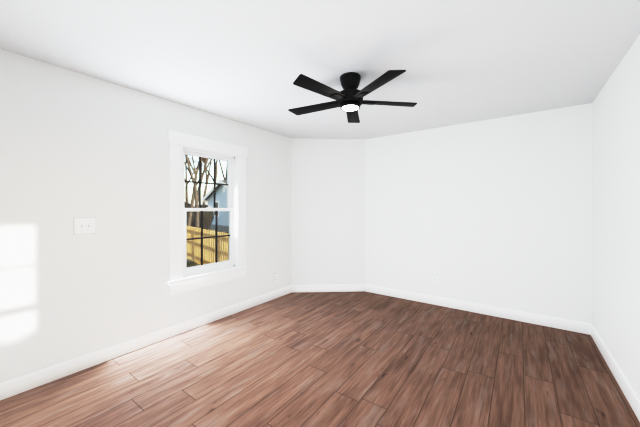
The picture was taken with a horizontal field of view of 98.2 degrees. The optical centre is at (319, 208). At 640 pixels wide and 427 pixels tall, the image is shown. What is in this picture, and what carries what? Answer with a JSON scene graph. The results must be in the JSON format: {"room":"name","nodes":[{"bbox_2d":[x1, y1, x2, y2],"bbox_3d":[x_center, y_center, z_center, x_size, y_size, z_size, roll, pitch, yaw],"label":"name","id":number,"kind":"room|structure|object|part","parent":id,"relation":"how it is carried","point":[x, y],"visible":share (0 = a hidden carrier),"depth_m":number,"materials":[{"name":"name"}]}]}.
{"room":"empty room","nodes":[
{"label":"empty room","id":0,"kind":"room"},
{"bbox_2d":[0,49,290,382],"bbox_3d":[-1.638,0.360,2.870,0.150,2.940,3.850,0,0,36],"label":"wall","id":1,"kind":"structure","parent":0,"point":[73,144],"depth_m":2.37,"materials":[{"name":"white paint"}]},
{"bbox_2d":[74,217,95,234],"bbox_3d":[-1.944,0.145,2.296,0.022,0.137,0.145,0,0,36],"label":"light switch","id":2,"kind":"object","parent":1,"relation":"attached to","point":[84,225],"visible":1,"depth_m":2.30,"materials":[{"name":"white plastic"}]},
{"bbox_2d":[168,130,247,280],"bbox_3d":[-1.309,-0.029,3.286,0.149,1.547,1.016,0,0,36],"label":"window","id":3,"kind":"structure","parent":1,"relation":"in","point":[177,141],"depth_m":3.18,"materials":[{"name":"white paint"}]},
{"bbox_3d":[-1.508,0.039,2.906,0.019,1.412,0.140,0,0,36],"label":"casing","id":4,"kind":"part","parent":3,"relation":"part of","materials":[{"name":"white paint"}]},
{"bbox_3d":[-1.347,-0.300,3.314,0.006,0.611,0.584,0,0,36],"label":"glass","id":5,"kind":"part","parent":3,"relation":"part of","materials":[{"name":"clear glass"}]},
{"bbox_3d":[-1.331,0.043,3.303,0.093,1.402,0.696,0,0,36],"label":"frame","id":6,"kind":"part","parent":3,"relation":"part of","materials":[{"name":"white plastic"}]},
{"bbox_2d":[185,157,227,207],"bbox_3d":[-1.347,-0.300,3.314,0.017,0.603,0.576,0,0,36],"label":"window grille","id":7,"kind":"object","parent":3,"relation":"attached to","point":[214,183],"visible":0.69,"depth_m":3.26,"materials":[{"name":"grey metal"}]},
{"bbox_3d":[-1.347,-0.299,3.314,0.036,0.669,0.648,0,0,36],"label":"window sash upper","id":8,"kind":"part","parent":3,"relation":"part of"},
{"bbox_2d":[186,211,229,264],"bbox_3d":[-1.316,0.344,3.291,0.017,0.629,0.576,0,0,36],"label":"window grille","id":9,"kind":"object","parent":3,"relation":"attached to","point":[202,237],"visible":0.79,"depth_m":3.23,"materials":[{"name":"grey metal"}]},
{"bbox_3d":[-1.316,0.344,3.291,0.006,0.637,0.584,0,0,36],"label":"glass","id":10,"kind":"part","parent":3,"relation":"part of","materials":[{"name":"clear glass"}]},
{"bbox_3d":[-1.316,0.357,3.291,0.038,0.725,0.648,0,0,36],"label":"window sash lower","id":11,"kind":"part","parent":3,"relation":"part of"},
{"bbox_3d":[-1.012,0.039,3.596,0.019,1.412,0.140,0,0,36],"label":"casing","id":12,"kind":"part","parent":3,"relation":"part of","materials":[{"name":"white paint"}]},
{"bbox_2d":[166,265,249,284],"bbox_3d":[-1.260,0.760,3.251,0.084,0.032,1.040,0,0,36],"label":"window sill","id":13,"kind":"structure","parent":1,"relation":"attached to","point":[200,275],"depth_m":3.16,"materials":[{"name":"white paint"}]},
{"bbox_2d":[169,268,246,295],"bbox_3d":[-1.261,0.838,3.252,0.017,0.124,0.990,0,0,36],"label":"apron","id":14,"kind":"object","parent":1,"relation":"attached to","point":[184,286],"visible":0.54,"depth_m":3.17,"materials":[{"name":"white paint"}]},
{"bbox_2d":[183,146,236,276],"bbox_3d":[-1.329,0.040,3.301,0.150,1.420,0.720,0,0,36],"label":"liner","id":15,"kind":"object","parent":1,"relation":"in","point":[235,203],"visible":0.21,"depth_m":3.54,"materials":[{"name":"white paint"}]},
{"bbox_2d":[274,274,277,282],"bbox_3d":[-0.651,1.035,4.108,0.009,0.123,0.077,0,0,36],"label":"electrical outlet","id":16,"kind":"object","parent":1,"relation":"attached to","point":[275,277],"visible":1,"depth_m":4.09,"materials":[{"name":"white plastic"}]},
{"bbox_2d":[0,284,639,421],"bbox_3d":[0.126,1.272,2.151,3.565,0.117,4.450,0,0,36],"label":"baseboard","id":17,"kind":"structure","parent":1,"relation":"attached to","point":[21,384],"depth_m":2.95,"materials":[{"name":"white paint"}]},
{"bbox_2d":[0,291,639,426],"bbox_3d":[0.126,1.400,2.151,3.595,0.140,4.480,0,0,36],"label":"floor","id":18,"kind":"structure","parent":0,"point":[336,359],"depth_m":2.19,"materials":[{"name":"brown wood"}]},
{"bbox_2d":[0,0,639,138],"bbox_3d":[0.126,-1.220,2.151,3.955,0.220,4.840,0,0,36],"label":"ceiling","id":19,"kind":"structure","parent":0,"point":[247,62],"depth_m":1.96,"materials":[{"name":"white paint"}]},
{"bbox_2d":[288,70,416,122],"bbox_3d":[0.226,-0.976,2.329,1.136,0.268,1.136,0,0,36],"label":"fan","id":20,"kind":"object","parent":19,"relation":"hanging from","point":[350,101],"visible":1,"depth_m":2.26,"materials":[{"name":"black metal"}]},
{"bbox_3d":[-0.050,-0.905,2.498,0.492,0.025,0.177,0,0,36],"label":"blade","id":21,"kind":"part","parent":20,"relation":"part of","materials":[{"name":"black wood"}]},
{"bbox_3d":[0.002,-0.905,2.103,0.194,0.025,0.507,0,0,36],"label":"blade","id":22,"kind":"part","parent":20,"relation":"part of","materials":[{"name":"black wood"}]},
{"bbox_2d":[342,104,358,111],"bbox_3d":[0.256,-0.847,2.343,0.139,0.010,0.139,0,0,36],"label":"diffuser","id":23,"kind":"object","parent":20,"relation":"attached to","point":[345,107],"depth_m":2.31,"materials":[{"name":"white glass"}]},
{"bbox_3d":[0.308,-0.905,2.680,0.312,0.025,0.470,0,0,36],"label":"blade","id":24,"kind":"part","parent":20,"relation":"part of","materials":[{"name":"black wood"}]},
{"bbox_3d":[0.411,-0.905,2.030,0.486,0.025,0.318,0,0,36],"label":"blade","id":25,"kind":"part","parent":20,"relation":"part of","materials":[{"name":"black wood"}]},
{"bbox_3d":[0.598,-0.905,2.397,0.414,0.025,0.419,0,0,36],"label":"blade","id":26,"kind":"part","parent":20,"relation":"part of","materials":[{"name":"black wood"}]},
{"bbox_2d":[291,138,364,284],"bbox_3d":[0.057,0.360,4.492,1.331,2.940,0.150,0,0,-3],"label":"wall","id":27,"kind":"structure","parent":0,"point":[327,211],"depth_m":4.42,"materials":[{"name":"white paint"}]},
{"bbox_2d":[365,103,591,322],"bbox_3d":[1.778,0.360,3.790,2.785,2.940,0.150,0,0,36],"label":"wall","id":28,"kind":"structure","parent":0,"point":[496,212],"depth_m":3.45,"materials":[{"name":"white paint"}]},
{"bbox_2d":[437,275,442,284],"bbox_3d":[1.640,0.980,3.791,0.077,0.123,0.009,0,0,36],"label":"electrical outlet","id":29,"kind":"object","parent":28,"relation":"attached to","point":[439,279],"visible":1,"depth_m":3.79,"materials":[{"name":"white plastic"}]},
{"bbox_2d":[592,35,639,397],"bbox_3d":[1.674,0.360,1.130,0.150,2.940,4.590,0,0,36],"label":"wall","id":30,"kind":"structure","parent":0,"point":[616,213],"depth_m":2.14,"materials":[{"name":"white paint"}]},
{"label":"outside","id":31,"kind":"structure","parent":0,"visible":0},
{"bbox_2d":[186,229,228,266],"bbox_3d":[-15.305,1.980,35.133,180.000,0.300,200.000,0,0,36],"label":"ground","id":32,"kind":"structure","parent":31,"point":[191,264],"depth_m":9.45,"materials":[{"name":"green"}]},
{"bbox_2d":[187,156,201,225],"bbox_3d":[-7.702,-6.991,16.666,13.177,17.671,11.043,0,0,36],"label":"tree","id":33,"kind":"object","parent":32,"relation":"on","point":[193,197],"depth_m":17.19,"materials":[{"name":"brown plant"}]},
{"bbox_2d":[185,158,203,202],"bbox_3d":[-24.854,-12.487,51.355,15.238,28.701,20.120,0,0,36],"label":"tree","id":34,"kind":"object","parent":32,"relation":"on","point":[186,188],"depth_m":50.45,"materials":[{"name":"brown plant"}]},
{"bbox_2d":[189,156,207,202],"bbox_3d":[-15.570,-8.992,35.173,19.868,21.687,18.423,0,0,36],"label":"tree","id":35,"kind":"object","parent":32,"relation":"on","point":[205,162],"depth_m":31.40,"materials":[{"name":"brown plant"}]},
{"bbox_2d":[185,155,212,227],"bbox_3d":[-4.469,-3.637,11.184,5.733,10.947,8.213,0,0,36],"label":"tree","id":36,"kind":"object","parent":32,"relation":"on","point":[195,189],"depth_m":11.03,"materials":[{"name":"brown plant"}]},
{"bbox_2d":[185,202,213,229],"bbox_3d":[-9.693,0.619,19.899,2.997,2.779,3.861,0,0,36],"label":"hedge","id":37,"kind":"object","parent":32,"relation":"on","point":[206,216],"depth_m":19.66,"materials":[{"name":"plant"}]},
{"bbox_2d":[188,157,217,182],"bbox_3d":[-17.835,-10.944,43.927,20.882,25.564,15.565,0,0,36],"label":"tree","id":38,"kind":"object","parent":32,"relation":"on","point":[208,171],"depth_m":42.18,"materials":[{"name":"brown plant"}]},
{"bbox_2d":[186,226,228,264],"bbox_3d":[-4.441,1.249,9.661,0.148,1.262,10.676,0,0,-40],"label":"fence","id":39,"kind":"object","parent":32,"relation":"on","point":[197,255],"depth_m":8.31,"materials":[{"name":"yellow wood"}]},
{"bbox_2d":[202,158,213,203],"bbox_3d":[-19.774,-10.269,46.371,14.363,24.246,17.226,0,0,36],"label":"tree","id":40,"kind":"object","parent":32,"relation":"on","point":[206,186],"depth_m":46.40,"materials":[{"name":"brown plant"}]},
{"bbox_2d":[202,180,228,231],"bbox_3d":[-4.235,-0.207,24.953,9.725,4.074,8.074,0,0,-41],"label":"house","id":41,"kind":"structure","parent":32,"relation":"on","point":[224,220],"depth_m":22.56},
{"bbox_2d":[219,160,226,179],"bbox_3d":[-11.281,-10.201,39.128,17.710,24.125,12.366,0,0,36],"label":"tree","id":42,"kind":"object","parent":32,"relation":"on","point":[224,178],"depth_m":36.67,"materials":[{"name":"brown plant"}]}
]}

